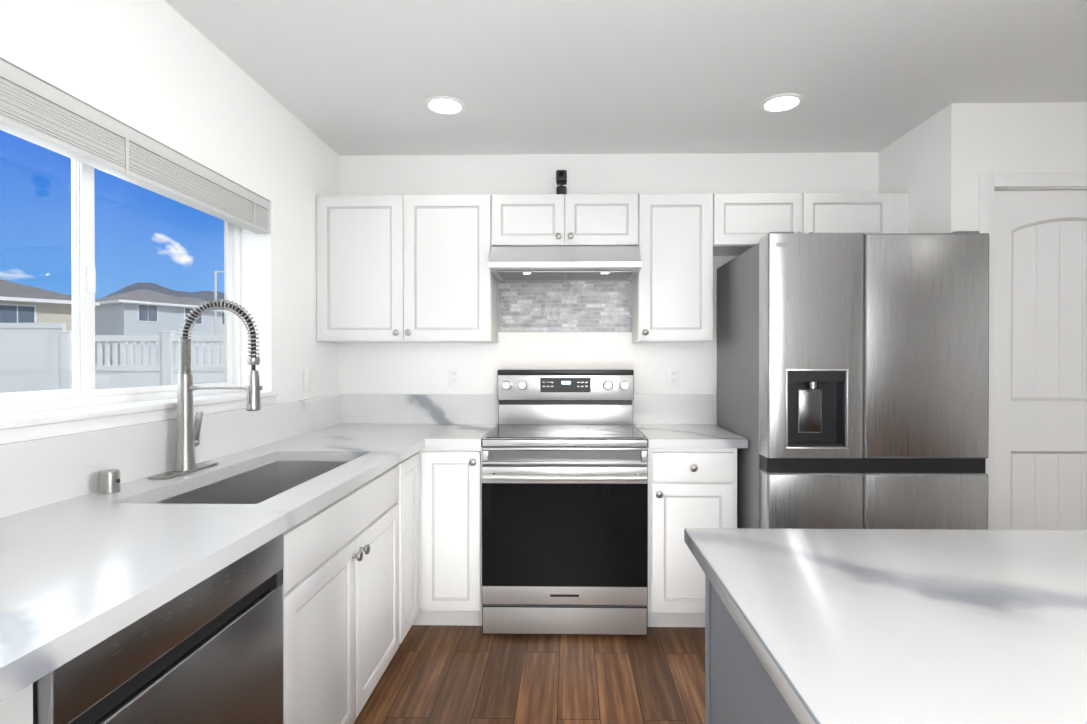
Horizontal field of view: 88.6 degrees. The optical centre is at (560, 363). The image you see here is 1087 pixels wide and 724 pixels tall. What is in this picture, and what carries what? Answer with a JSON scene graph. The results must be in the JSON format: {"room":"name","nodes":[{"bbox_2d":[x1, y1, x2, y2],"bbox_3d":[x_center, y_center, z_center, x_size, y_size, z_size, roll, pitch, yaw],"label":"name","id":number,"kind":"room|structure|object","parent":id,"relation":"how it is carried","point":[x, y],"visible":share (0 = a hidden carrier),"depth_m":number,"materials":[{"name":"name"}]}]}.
{"room":"kitchen","nodes":[
{"label":"kitchen","id":0,"kind":"room"},
{"bbox_2d":[354,625,704,723],"bbox_3d":[1.012,1.335,-0.227,5.040,0.120,7.160,0,0,1],"label":"floor","id":1,"kind":"structure","parent":0,"point":[448,674],"depth_m":2.23,"materials":[{"name":"brown wood"}]},
{"bbox_2d":[16,523,403,723],"bbox_3d":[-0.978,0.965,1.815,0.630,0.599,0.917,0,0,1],"label":"base cabinet","id":2,"kind":"object","parent":1,"relation":"on","point":[376,568],"depth_m":1.66,"materials":[{"name":"white wood"}]},
{"bbox_2d":[33,533,282,723],"bbox_3d":[-0.975,0.784,1.050,0.605,0.767,0.604,0,0,1],"label":"dishwasher","id":3,"kind":"object","parent":2,"relation":"in","point":[208,650],"visible":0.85,"depth_m":1.03,"materials":[{"name":"grey metal"}]},
{"bbox_2d":[300,448,423,637],"bbox_3d":[-0.968,0.825,2.419,0.630,0.872,0.293,0,0,1],"label":"base cabinet","id":4,"kind":"object","parent":1,"relation":"on","point":[396,495],"depth_m":2.33,"materials":[{"name":"white wood"}]},
{"bbox_2d":[0,394,459,701],"bbox_3d":[-0.961,0.287,1.911,0.660,0.206,2.577,0,0,1],"label":"countertop","id":5,"kind":"structure","parent":4,"relation":"on","point":[85,565],"depth_m":1.33,"materials":[{"name":"stone"}]},
{"bbox_2d":[99,469,119,493],"bbox_3d":[-1.233,0.322,1.525,0.048,0.060,0.046,0,0,1],"label":"air gap","id":6,"kind":"object","parent":5,"relation":"on","point":[109,480],"visible":1,"depth_m":1.51,"materials":[{"name":"silver metal"}]},
{"bbox_2d":[147,299,262,478],"bbox_3d":[-1.109,0.070,1.807,0.280,0.559,0.250,0,0,1],"label":"faucet","id":7,"kind":"object","parent":5,"relation":"on","point":[188,435],"visible":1,"depth_m":1.79,"materials":[{"name":"silver metal"}]},
{"bbox_2d":[154,461,349,503],"bbox_3d":[-0.943,0.510,1.807,0.417,0.238,0.850,0,0,1],"label":"sink","id":8,"kind":"object","parent":5,"relation":"in","point":[260,484],"visible":0.04,"depth_m":2.08,"materials":[{"name":"silver metal"}]},
{"bbox_2d":[424,447,482,625],"bbox_3d":[-0.513,0.822,2.891,0.305,0.872,0.609,0,0,1],"label":"base cabinet","id":9,"kind":"object","parent":1,"relation":"on","point":[452,476],"depth_m":2.59,"materials":[{"name":"white wood"}]},
{"bbox_2d":[476,394,498,447],"bbox_3d":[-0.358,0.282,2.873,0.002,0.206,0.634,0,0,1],"label":"countertop","id":10,"kind":"structure","parent":9,"relation":"on","point":[486,407],"depth_m":3.17,"materials":[{"name":"stone"}]},
{"bbox_2d":[482,370,647,634],"bbox_3d":[0.023,0.648,2.820,0.760,1.222,0.708,0,0,1],"label":"range","id":11,"kind":"object","parent":1,"relation":"on","point":[564,502],"visible":1,"depth_m":2.54,"materials":[{"name":"silver metal"}]},
{"bbox_2d":[647,447,736,626],"bbox_3d":[0.616,0.822,2.872,0.414,0.872,0.609,0,0,1],"label":"base cabinet","id":12,"kind":"object","parent":1,"relation":"on","point":[688,487],"depth_m":2.57,"materials":[{"name":"white wood"}]},
{"bbox_2d":[633,394,747,447],"bbox_3d":[0.634,0.282,2.857,0.452,0.206,0.634,0,0,1],"label":"countertop","id":13,"kind":"structure","parent":12,"relation":"on","point":[666,420],"depth_m":3.15,"materials":[{"name":"stone"}]},
{"bbox_2d":[717,231,988,529],"bbox_3d":[1.323,0.352,2.720,0.908,1.814,0.828,0,0,1],"label":"fridge","id":14,"kind":"object","parent":1,"relation":"on","point":[852,380],"visible":0.67,"depth_m":2.31,"materials":[{"name":"grey metal"}]},
{"bbox_2d":[684,528,1086,723],"bbox_3d":[0.813,0.817,0.108,1.130,0.914,2.168,0,0,1],"label":"kitchen island","id":15,"kind":"object","parent":1,"relation":"on","point":[870,626],"visible":1,"depth_m":0.80,"materials":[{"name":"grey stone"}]},
{"bbox_2d":[0,0,1086,425],"bbox_3d":[1.012,-0.009,-0.234,5.040,2.570,7.160,0,0,1],"label":"wall","id":16,"kind":"structure","parent":0,"point":[288,110],"depth_m":2.46,"materials":[{"name":"white paint"}]},
{"bbox_2d":[0,133,278,443],"bbox_3d":[-1.375,-0.264,1.675,0.193,0.899,1.660,0,0,1],"label":"window","id":17,"kind":"structure","parent":16,"relation":"in","point":[19,425],"depth_m":1.69,"materials":[{"name":"white plastic"}]},
{"bbox_2d":[0,59,268,233],"bbox_3d":[-1.328,-0.640,1.672,0.058,0.144,1.588,0,0,1],"label":"window blind","id":18,"kind":"object","parent":17,"relation":"attached to","point":[34,110],"visible":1,"depth_m":1.63,"materials":[{"name":"grey plastic"}]},
{"bbox_2d":[304,369,310,392],"bbox_3d":[-1.272,0.088,2.805,0.010,0.115,0.070,0,0,1],"label":"switch plate","id":19,"kind":"object","parent":16,"relation":"attached to","point":[307,380],"visible":1,"depth_m":2.79,"materials":[{"name":"white plastic"}]},
{"bbox_2d":[316,195,497,342],"bbox_3d":[-0.816,-0.496,3.043,0.914,0.763,0.299,0,0,1],"label":"upper cabinet","id":20,"kind":"object","parent":16,"relation":"attached to","point":[402,268],"depth_m":2.90,"materials":[{"name":"white wood"}]},
{"bbox_2d":[425,96,464,114],"bbox_3d":[-0.532,-1.185,2.566,0.184,0.007,0.184,0,0,1],"label":"recessed light","id":21,"kind":"object","parent":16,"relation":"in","point":[445,105],"visible":1,"depth_m":2.56,"materials":[{"name":"white plastic"}]},
{"bbox_2d":[448,367,459,386],"bbox_3d":[-0.609,0.077,3.189,0.070,0.115,0.008,0,0,1],"label":"electrical outlet","id":22,"kind":"object","parent":16,"relation":"attached to","point":[453,376],"visible":1,"depth_m":3.19,"materials":[{"name":"white plastic"}]},
{"bbox_2d":[499,281,631,331],"bbox_3d":[0.027,-0.323,3.177,0.759,0.288,0.007,0,0,1],"label":"backsplash panel","id":23,"kind":"object","parent":16,"relation":"attached to","point":[565,306],"visible":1,"depth_m":3.17,"materials":[{"name":"tile"}]},
{"bbox_2d":[492,194,639,248],"bbox_3d":[0.024,-0.743,3.028,0.763,0.268,0.299,0,0,1],"label":"upper cabinet","id":24,"kind":"object","parent":16,"relation":"attached to","point":[530,219],"depth_m":2.88,"materials":[{"name":"white wood"}]},
{"bbox_2d":[556,170,566,194],"bbox_3d":[0.006,-0.958,3.006,0.068,0.158,0.072,0,0,1],"label":"security camera","id":25,"kind":"object","parent":24,"relation":"on","point":[561,178],"visible":0.65,"depth_m":2.98,"materials":[{"name":"black plastic"}]},
{"bbox_2d":[489,246,640,280],"bbox_3d":[0.025,-0.535,2.970,0.759,0.146,0.418,0,0,1],"label":"range hood","id":26,"kind":"object","parent":24,"relation":"attached to","point":[564,263],"visible":1,"depth_m":2.83,"materials":[{"name":"silver metal"}]},
{"bbox_2d":[667,367,678,386],"bbox_3d":[0.641,0.077,3.168,0.070,0.115,0.008,0,0,1],"label":"electrical outlet","id":27,"kind":"object","parent":16,"relation":"attached to","point":[672,376],"visible":1,"depth_m":3.17,"materials":[{"name":"white plastic"}]},
{"bbox_2d":[632,194,715,342],"bbox_3d":[0.598,-0.496,3.020,0.384,0.763,0.299,0,0,1],"label":"upper cabinet","id":28,"kind":"object","parent":16,"relation":"attached to","point":[672,289],"depth_m":2.87,"materials":[{"name":"white wood"}]},
{"bbox_2d":[760,93,802,111],"bbox_3d":[1.008,-1.185,2.541,0.184,0.007,0.184,0,0,1],"label":"recessed light","id":29,"kind":"object","parent":16,"relation":"in","point":[782,102],"visible":1,"depth_m":2.53,"materials":[{"name":"white plastic"}]},
{"bbox_2d":[716,193,895,255],"bbox_3d":[1.248,-0.743,3.008,0.914,0.268,0.299,0,0,1],"label":"upper cabinet","id":30,"kind":"object","parent":16,"relation":"attached to","point":[742,219],"depth_m":2.86,"materials":[{"name":"white wood"}]},
{"bbox_2d":[978,172,1086,529],"bbox_3d":[2.364,0.196,2.596,0.909,2.129,0.134,0,0,1],"label":"door frame","id":31,"kind":"structure","parent":16,"relation":"attached to","point":[988,182],"depth_m":2.53,"materials":[{"name":"white wood"}]},
{"bbox_2d":[993,190,1086,529],"bbox_3d":[2.364,0.228,2.584,0.770,2.050,0.048,0,0,1],"label":"door","id":32,"kind":"structure","parent":16,"relation":"in","point":[1040,379],"depth_m":2.58,"materials":[{"name":"white wood"}]},
{"label":"outside","id":33,"kind":"structure","parent":0,"visible":0},
{"bbox_2d":[70,282,223,301],"bbox_3d":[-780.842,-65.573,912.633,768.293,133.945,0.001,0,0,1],"label":"mountains","id":34,"kind":"structure","parent":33,"point":[157,287],"depth_m":910.05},
{"bbox_3d":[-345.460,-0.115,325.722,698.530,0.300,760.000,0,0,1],"label":"ground","id":35,"kind":"structure","parent":33,"visible":0},
{"bbox_2d":[0,279,99,330],"bbox_3d":[-32.546,-1.839,30.514,9.600,6.300,10.100,0,0,43],"label":"house","id":36,"kind":"structure","parent":35,"relation":"on","point":[44,314],"depth_m":29.55,"materials":[{"name":"beige"}]},
{"bbox_2d":[0,323,224,414],"bbox_3d":[-5.672,0.421,8.080,6.070,2.020,0.150,0,0,1],"label":"fence","id":37,"kind":"object","parent":35,"relation":"on","point":[50,354],"depth_m":8.07,"materials":[{"name":"white"}]},
{"bbox_2d":[95,289,220,364],"bbox_3d":[-36.249,-2.610,48.574,10.100,7.650,7.600,0,0,31],"label":"house","id":38,"kind":"structure","parent":35,"relation":"on","point":[133,324],"depth_m":45.34,"materials":[{"name":"grey"}]},
{"bbox_2d":[182,297,223,364],"bbox_3d":[-40.450,-3.050,60.642,10.100,8.400,7.600,0,0,31],"label":"house","id":39,"kind":"structure","parent":35,"relation":"on","point":[219,324],"depth_m":59.06,"materials":[{"name":"grey"}]},
{"bbox_2d":[214,308,216,334],"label":"street lamp","id":40,"kind":"object","parent":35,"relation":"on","point":[215,311],"depth_m":30.22,"materials":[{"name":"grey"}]},
{"bbox_2d":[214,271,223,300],"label":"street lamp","id":41,"kind":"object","parent":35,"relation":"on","point":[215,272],"depth_m":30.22,"materials":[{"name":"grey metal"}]}
]}

